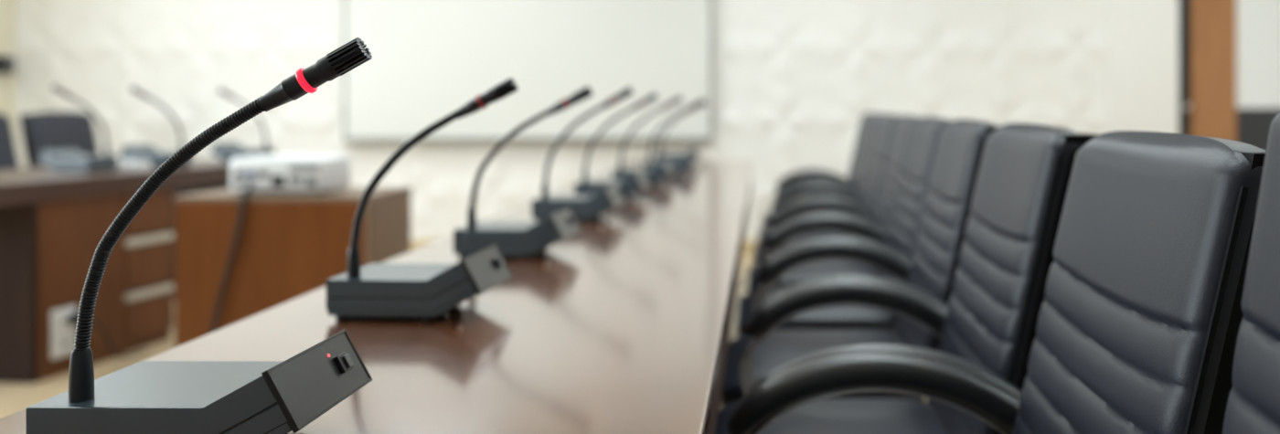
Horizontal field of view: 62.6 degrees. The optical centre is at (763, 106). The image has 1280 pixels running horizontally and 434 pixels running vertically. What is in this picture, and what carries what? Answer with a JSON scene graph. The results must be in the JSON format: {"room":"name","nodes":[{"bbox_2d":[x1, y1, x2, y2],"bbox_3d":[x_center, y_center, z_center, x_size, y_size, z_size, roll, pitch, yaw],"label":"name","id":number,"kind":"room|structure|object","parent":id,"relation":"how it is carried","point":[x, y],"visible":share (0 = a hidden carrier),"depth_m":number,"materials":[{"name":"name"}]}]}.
{"room":"conference room","nodes":[
{"label":"conference room","id":0,"kind":"room"},
{"bbox_2d":[0,0,16,149],"bbox_3d":[-5.770,-0.365,2.975,0.100,2.950,10.350,0,0,0],"label":"wall","id":1,"kind":"structure","parent":0,"point":[7,7],"depth_m":7.90,"materials":[{"name":"beige paint"}]},
{"bbox_2d":[0,55,15,74],"bbox_3d":[-5.673,-0.315,7.795,0.094,0.130,0.110,0,0,0],"label":"wall speaker","id":2,"kind":"object","parent":1,"relation":"attached to","point":[7,63],"visible":1,"depth_m":7.76,"materials":[{"name":"black plastic"}]},
{"bbox_2d":[6,57,15,72],"bbox_3d":[-5.628,-0.315,7.795,0.004,0.110,0.090,0,0,0],"label":"grille","id":3,"kind":"object","parent":2,"relation":"attached to","point":[10,61],"depth_m":7.79,"materials":[{"name":"grey"}]},
{"bbox_2d":[0,252,927,418],"bbox_3d":[-0.460,1.160,2.975,10.720,0.100,10.350,0,0,0],"label":"floor","id":4,"kind":"structure","parent":0,"point":[15,398],"depth_m":4.34,"materials":[{"name":"beige tile"}]},
{"bbox_2d":[0,113,19,170],"bbox_3d":[-4.533,0.571,6.306,0.763,1.077,0.708,0,0,8],"label":"chair","id":5,"kind":"object","parent":4,"relation":"on","point":[8,156],"visible":0.28,"depth_m":6.54,"materials":[{"name":"black leather"}]},
{"bbox_2d":[19,111,99,168],"bbox_3d":[-4.522,0.571,7.102,0.763,1.077,0.708,0,0,8],"label":"chair","id":6,"kind":"object","parent":4,"relation":"on","point":[45,130],"visible":0.35,"depth_m":7.07,"materials":[{"name":"black leather"}]},
{"bbox_2d":[0,158,230,383],"bbox_3d":[-3.249,0.705,4.787,0.850,0.810,2.570,0,0,8],"label":"desk","id":7,"kind":"object","parent":4,"relation":"on","point":[53,223],"visible":0.46,"depth_m":4.31,"materials":[{"name":"brown laminate"}]},
{"bbox_2d":[50,305,76,360],"bbox_3d":[-2.899,0.935,4.324,0.015,0.200,0.130,0,0,8],"label":"power outlet","id":8,"kind":"object","parent":7,"relation":"attached to","point":[62,334],"visible":0.81,"depth_m":4.30,"materials":[{"name":"white plastic"}]},
{"bbox_2d":[55,309,74,331],"bbox_3d":[-2.895,0.887,4.323,0.006,0.072,0.100,0,0,8],"label":"socket","id":9,"kind":"object","parent":8,"relation":"attached to","point":[62,325],"depth_m":4.31,"materials":[{"name":"grey plastic"}]},
{"bbox_2d":[55,332,74,355],"bbox_3d":[-2.895,0.983,4.323,0.006,0.072,0.100,0,0,8],"label":"socket","id":10,"kind":"object","parent":8,"relation":"attached to","point":[65,343],"depth_m":4.32,"materials":[{"name":"grey plastic"}]},
{"bbox_2d":[68,312,147,357],"bbox_3d":[-2.830,0.985,4.520,0.066,0.244,0.392,0,0,8],"label":"plug","id":11,"kind":"object","parent":8,"relation":"in","point":[72,318],"visible":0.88,"depth_m":4.45,"materials":[{"name":"black plastic"}]},
{"bbox_2d":[36,85,117,172],"bbox_3d":[-3.231,0.098,4.874,0.322,0.405,0.186,0,0,8],"label":"microphone","id":12,"kind":"object","parent":7,"relation":"on","point":[69,159],"visible":1,"depth_m":4.82,"materials":[{"name":"grey plastic"}]},
{"bbox_2d":[51,85,61,92],"bbox_3d":[-3.361,-0.086,4.957,0.041,0.037,0.025,0,0,8],"label":"grille","id":13,"kind":"object","parent":12,"relation":"attached to","point":[55,88],"depth_m":4.95,"materials":[{"name":"black plastic"}]},
{"bbox_2d":[38,160,117,170],"bbox_3d":[-3.200,0.267,4.870,0.253,0.046,0.180,0,0,8],"label":"microphone base","id":14,"kind":"object","parent":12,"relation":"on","point":[54,165],"depth_m":4.78,"materials":[{"name":"grey plastic"}]},
{"bbox_2d":[114,160,150,170],"bbox_3d":[-3.083,0.282,5.055,0.165,0.035,0.118,0,0,4],"label":"paper stack","id":15,"kind":"object","parent":7,"relation":"on","point":[122,165],"visible":0.7,"depth_m":5.01,"materials":[{"name":"white"}]},
{"bbox_2d":[118,86,191,166],"bbox_3d":[-3.106,0.098,5.284,0.322,0.405,0.186,0,0,8],"label":"microphone","id":16,"kind":"object","parent":7,"relation":"on","point":[157,157],"visible":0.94,"depth_m":5.21,"materials":[{"name":"grey plastic"}]},
{"bbox_2d":[130,86,138,93],"bbox_3d":[-3.236,-0.086,5.367,0.041,0.037,0.025,0,0,8],"label":"grille","id":17,"kind":"object","parent":16,"relation":"attached to","point":[133,90],"depth_m":5.36,"materials":[{"name":"black plastic"}]},
{"bbox_2d":[120,156,191,165],"bbox_3d":[-3.075,0.267,5.280,0.253,0.046,0.180,0,0,8],"label":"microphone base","id":18,"kind":"object","parent":16,"relation":"on","point":[154,160],"depth_m":5.18,"materials":[{"name":"grey plastic"}]},
{"bbox_2d":[209,88,275,162],"bbox_3d":[-2.881,0.098,5.714,0.322,0.405,0.186,0,0,8],"label":"microphone","id":19,"kind":"object","parent":7,"relation":"on","point":[227,151],"visible":0.74,"depth_m":5.64,"materials":[{"name":"grey plastic"}]},
{"bbox_2d":[211,152,232,160],"bbox_3d":[-2.849,0.267,5.710,0.253,0.046,0.180,0,0,8],"label":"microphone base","id":20,"kind":"object","parent":19,"relation":"on","point":[225,156],"depth_m":5.63,"materials":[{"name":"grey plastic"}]},
{"bbox_2d":[124,188,173,352],"bbox_3d":[-3.120,0.749,4.865,0.582,0.723,0.309,0,0,8],"label":"drawers","id":21,"kind":"object","parent":4,"relation":"on","point":[148,247],"visible":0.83,"depth_m":4.82,"materials":[{"name":"brown laminate"}]},
{"bbox_2d":[174,187,412,347],"bbox_3d":[-1.975,0.735,4.440,0.790,0.750,0.500,0,0,0],"label":"cabinet","id":22,"kind":"object","parent":4,"relation":"on","point":[291,242],"visible":0.42,"depth_m":4.19,"materials":[{"name":"brown laminate"}]},
{"bbox_2d":[230,154,350,193],"bbox_3d":[-2.000,0.284,4.433,0.412,0.152,0.318,0,0,0],"label":"projector","id":23,"kind":"object","parent":22,"relation":"on","point":[320,174],"visible":0.98,"depth_m":4.28,"materials":[{"name":"white plastic"}]},
{"bbox_2d":[209,182,253,333],"bbox_3d":[-2.323,0.710,4.085,0.580,0.800,0.115,0,0,-27],"label":"cable","id":24,"kind":"object","parent":23,"relation":"hanging from","point":[250,186],"visible":0.53,"depth_m":4.16,"materials":[{"name":"black rubber"}]},
{"bbox_2d":[288,164,319,171],"bbox_3d":[-1.886,0.252,4.279,0.118,0.027,0.007,0,0,0],"label":"vent","id":25,"kind":"object","parent":23,"relation":"attached to","point":[292,167],"depth_m":4.28,"materials":[{"name":"grey plastic"}]},
{"bbox_2d":[0,160,753,433],"bbox_3d":[-0.475,0.735,3.600,0.819,0.750,6.900,0,0,0],"label":"conference table","id":26,"kind":"object","parent":4,"relation":"on","point":[623,325],"visible":0.75,"depth_m":1.65,"materials":[{"name":"brown wood"}]},
{"bbox_2d":[25,37,373,433],"bbox_3d":[-0.549,0.146,1.093,0.322,0.429,0.186,0,0,0],"label":"microphone","id":27,"kind":"object","parent":26,"relation":"on","point":[287,396],"visible":1,"depth_m":1.02,"materials":[{"name":"black plastic"}]},
{"bbox_2d":[265,422,291,433],"bbox_3d":[-0.581,0.327,1.093,0.253,0.046,0.180,0,0,0],"label":"tray","id":28,"kind":"object","parent":27,"relation":"on","point":[271,428],"depth_m":1.00,"materials":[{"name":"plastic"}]},
{"bbox_2d":[326,37,372,75],"bbox_3d":[-0.409,-0.050,1.029,0.042,0.038,0.025,0,0,0],"label":"grille","id":29,"kind":"object","parent":27,"relation":"attached to","point":[353,54],"depth_m":1.02,"materials":[{"name":"black plastic"}]},
{"bbox_2d":[325,77,518,321],"bbox_3d":[-0.570,0.155,1.829,0.318,0.410,0.186,0,0,3],"label":"microphone","id":30,"kind":"object","parent":26,"relation":"on","point":[373,291],"visible":1,"depth_m":1.75,"materials":[{"name":"black plastic"}]},
{"bbox_2d":[327,288,477,316],"bbox_3d":[-0.600,0.327,1.830,0.253,0.046,0.180,0,0,2],"label":"microphone base","id":31,"kind":"object","parent":30,"relation":"on","point":[340,302],"depth_m":1.74,"materials":[{"name":"plastic"}]},
{"bbox_2d":[450,302,462,309],"bbox_3d":[-0.535,0.338,1.782,0.037,0.018,0.018,0,0,0],"label":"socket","id":32,"kind":"object","parent":30,"relation":"attached to","point":[458,307],"depth_m":1.78,"materials":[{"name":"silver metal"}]},
{"bbox_2d":[493,77,518,99],"bbox_3d":[-0.434,-0.031,1.759,0.041,0.037,0.025,0,0,2],"label":"grille","id":33,"kind":"object","parent":30,"relation":"attached to","point":[507,87],"depth_m":1.75,"materials":[{"name":"black plastic"}]},
{"bbox_2d":[452,85,593,259],"bbox_3d":[-0.563,0.155,2.537,0.327,0.410,0.186,0,0,3],"label":"microphone","id":34,"kind":"object","parent":26,"relation":"on","point":[514,240],"visible":1,"depth_m":2.45,"materials":[{"name":"black plastic"}]},
{"bbox_2d":[454,235,561,255],"bbox_3d":[-0.598,0.327,2.539,0.253,0.046,0.180,0,0,3],"label":"microphone base","id":35,"kind":"object","parent":34,"relation":"on","point":[464,245],"depth_m":2.45,"materials":[{"name":"black plastic"}]},
{"bbox_2d":[575,85,593,101],"bbox_3d":[-0.424,-0.031,2.466,0.042,0.038,0.025,0,0,3],"label":"grille","id":36,"kind":"object","parent":34,"relation":"attached to","point":[585,92],"depth_m":2.46,"materials":[{"name":"black plastic"}]},
{"bbox_2d":[531,86,633,222],"bbox_3d":[-0.560,0.148,3.328,0.317,0.424,0.186,0,0,3],"label":"microphone","id":37,"kind":"object","parent":26,"relation":"on","point":[584,208],"visible":0.98,"depth_m":3.25,"materials":[{"name":"black plastic"}]},
{"bbox_2d":[532,204,613,219],"bbox_3d":[-0.589,0.327,3.329,0.253,0.046,0.180,0,0,3],"label":"microphone base","id":38,"kind":"object","parent":37,"relation":"on","point":[538,211],"depth_m":3.24,"materials":[{"name":"black plastic"}]},
{"bbox_2d":[620,86,633,98],"bbox_3d":[-0.426,-0.045,3.256,0.041,0.038,0.025,0,0,3],"label":"grille","id":39,"kind":"object","parent":37,"relation":"attached to","point":[626,92],"depth_m":3.25,"materials":[{"name":"black plastic"}]},
{"bbox_2d":[574,92,658,198],"bbox_3d":[-0.556,0.152,4.040,0.316,0.415,0.186,0,0,2],"label":"microphone","id":40,"kind":"object","parent":26,"relation":"on","point":[628,186],"visible":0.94,"depth_m":3.96,"materials":[{"name":"black plastic"}]},
{"bbox_2d":[623,187,641,198],"bbox_3d":[-0.586,0.327,4.041,0.253,0.046,0.180,0,0,2],"label":"microphone base","id":41,"kind":"object","parent":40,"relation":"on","point":[628,192],"depth_m":3.95,"materials":[{"name":"grey plastic"}]},
{"bbox_2d":[647,92,658,102],"bbox_3d":[-0.421,-0.036,3.971,0.041,0.038,0.025,0,0,2],"label":"grille","id":42,"kind":"object","parent":40,"relation":"attached to","point":[654,96],"depth_m":3.96,"materials":[{"name":"black plastic"}]},
{"bbox_2d":[611,96,682,187],"bbox_3d":[-0.519,0.154,4.760,0.316,0.412,0.186,0,0,2],"label":"microphone","id":43,"kind":"object","parent":26,"relation":"on","point":[656,176],"visible":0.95,"depth_m":4.68,"materials":[{"name":"black plastic"}]},
{"bbox_2d":[649,174,669,184],"bbox_3d":[-0.548,0.327,4.761,0.253,0.046,0.180,0,0,2],"label":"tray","id":44,"kind":"object","parent":43,"relation":"on","point":[654,179],"depth_m":4.67,"materials":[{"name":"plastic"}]},
{"bbox_2d":[673,96,682,103],"bbox_3d":[-0.383,-0.033,4.691,0.041,0.037,0.025,0,0,2],"label":"grille","id":45,"kind":"object","parent":43,"relation":"attached to","point":[678,99],"depth_m":4.68,"materials":[{"name":"black plastic"}]},
{"bbox_2d":[642,98,704,176],"bbox_3d":[-0.465,0.158,5.484,0.322,0.405,0.186,0,0,0],"label":"microphone","id":46,"kind":"object","parent":26,"relation":"on","point":[680,166],"visible":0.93,"depth_m":5.41,"materials":[{"name":"black plastic"}]},
{"bbox_2d":[674,165,692,174],"bbox_3d":[-0.497,0.327,5.484,0.253,0.046,0.180,0,0,0],"label":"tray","id":47,"kind":"object","parent":46,"relation":"on","point":[678,169],"depth_m":5.39,"materials":[{"name":"grey"}]},
{"bbox_2d":[697,98,704,105],"bbox_3d":[-0.324,-0.026,5.420,0.041,0.037,0.025,0,0,0],"label":"grille","id":48,"kind":"object","parent":46,"relation":"attached to","point":[700,101],"depth_m":5.41,"materials":[{"name":"black plastic"}]},
{"bbox_2d":[654,100,707,160],"bbox_3d":[-0.499,0.159,6.414,0.322,0.401,0.186,0,0,0],"label":"microphone","id":49,"kind":"object","parent":26,"relation":"on","point":[694,154],"visible":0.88,"depth_m":6.32,"materials":[{"name":"black plastic"}]},
{"bbox_2d":[762,112,874,226],"bbox_3d":[0.331,0.571,6.305,0.763,1.077,0.708,0,0,0],"label":"chair","id":50,"kind":"object","parent":4,"relation":"on","point":[850,180],"visible":0.3,"depth_m":6.39,"materials":[{"name":"black leather"}]},
{"bbox_2d":[758,113,885,242],"bbox_3d":[0.312,0.571,5.595,0.763,1.077,0.708,0,0,0],"label":"chair","id":51,"kind":"object","parent":4,"relation":"on","point":[858,189],"visible":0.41,"depth_m":5.65,"materials":[{"name":"black leather"}]},
{"bbox_2d":[753,113,902,264],"bbox_3d":[0.292,0.571,4.885,0.763,1.077,0.708,0,0,0],"label":"chair","id":52,"kind":"object","parent":4,"relation":"on","point":[871,187],"visible":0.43,"depth_m":4.98,"materials":[{"name":"black leather"}]},
{"bbox_2d":[747,115,921,293],"bbox_3d":[0.275,0.571,4.175,0.763,1.077,0.708,0,0,0],"label":"chair","id":53,"kind":"object","parent":4,"relation":"on","point":[880,218],"visible":0.44,"depth_m":4.18,"materials":[{"name":"black leather"}]},
{"bbox_2d":[736,116,951,337],"bbox_3d":[0.252,0.571,3.466,0.763,1.077,0.708,0,0,0],"label":"chair","id":54,"kind":"object","parent":4,"relation":"on","point":[900,240],"visible":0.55,"depth_m":3.38,"materials":[{"name":"black leather"}]},
{"bbox_2d":[720,118,1000,406],"bbox_3d":[0.229,0.571,2.755,0.763,1.077,0.708,0,0,0],"label":"chair","id":55,"kind":"object","parent":4,"relation":"on","point":[931,272],"visible":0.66,"depth_m":2.75,"materials":[{"name":"black leather"}]},
{"bbox_2d":[714,122,1098,433],"bbox_3d":[0.211,0.571,2.045,0.763,1.077,0.708,0,0,0],"label":"chair","id":56,"kind":"object","parent":4,"relation":"on","point":[987,330],"visible":0.8,"depth_m":2.03,"materials":[{"name":"black leather"}]},
{"bbox_2d":[727,130,1266,433],"bbox_3d":[0.197,0.571,1.335,0.763,1.077,0.708,0,0,0],"label":"chair","id":57,"kind":"object","parent":4,"relation":"on","point":[1141,314],"visible":1,"depth_m":1.28,"materials":[{"name":"black leather"}]},
{"bbox_2d":[1222,112,1279,433],"bbox_3d":[0.165,0.541,0.622,0.720,1.137,0.708,0,0,0],"label":"chair","id":58,"kind":"object","parent":4,"relation":"on","point":[1253,401],"visible":1,"depth_m":0.84,"materials":[{"name":"black leather"}]},
{"bbox_3d":[-0.460,-0.365,8.075,10.520,2.950,0.150,0,0,0],"label":"wall","id":59,"kind":"structure","parent":0,"visible":0},
{"bbox_2d":[342,0,713,142],"bbox_3d":[-1.790,-0.598,7.912,2.810,1.738,0.075,0,0,0],"label":"whiteboard","id":60,"kind":"object","parent":59,"relation":"attached to","point":[430,58],"visible":1,"depth_m":7.93,"materials":[{"name":"white ceramic"}]},
{"bbox_2d":[343,140,710,142],"bbox_3d":[-1.790,0.263,7.912,2.770,0.016,0.075,0,0,0],"label":"tray","id":61,"kind":"object","parent":60,"relation":"on","point":[344,141],"depth_m":7.87,"materials":[{"name":"silver metal"}]},
{"bbox_2d":[15,0,1107,240],"bbox_3d":[-1.545,-0.409,7.980,8.350,2.859,0.038,0,0,0],"label":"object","id":62,"kind":"structure","parent":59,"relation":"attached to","point":[794,81],"depth_m":7.98,"materials":[{"name":"white paint"}]},
{"bbox_2d":[411,240,758,252],"bbox_3d":[-1.279,1.065,7.985,8.858,0.090,0.030,0,0,0],"label":"baseboard","id":63,"kind":"structure","parent":59,"relation":"attached to","point":[748,246],"depth_m":7.97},
{"bbox_2d":[1106,0,1178,133],"bbox_3d":[2.900,-0.410,7.975,0.540,2.860,0.050,0,0,0],"label":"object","id":64,"kind":"structure","parent":59,"relation":"attached to","point":[1142,66],"depth_m":7.95,"materials":[{"name":"white paint"}]},
{"bbox_2d":[1178,0,1279,149],"bbox_3d":[3.888,-0.215,7.941,1.425,2.650,0.119,0,0,0],"label":"door","id":65,"kind":"structure","parent":59,"relation":"in","point":[1229,50],"depth_m":7.95,"materials":[{"name":"brown wood"}]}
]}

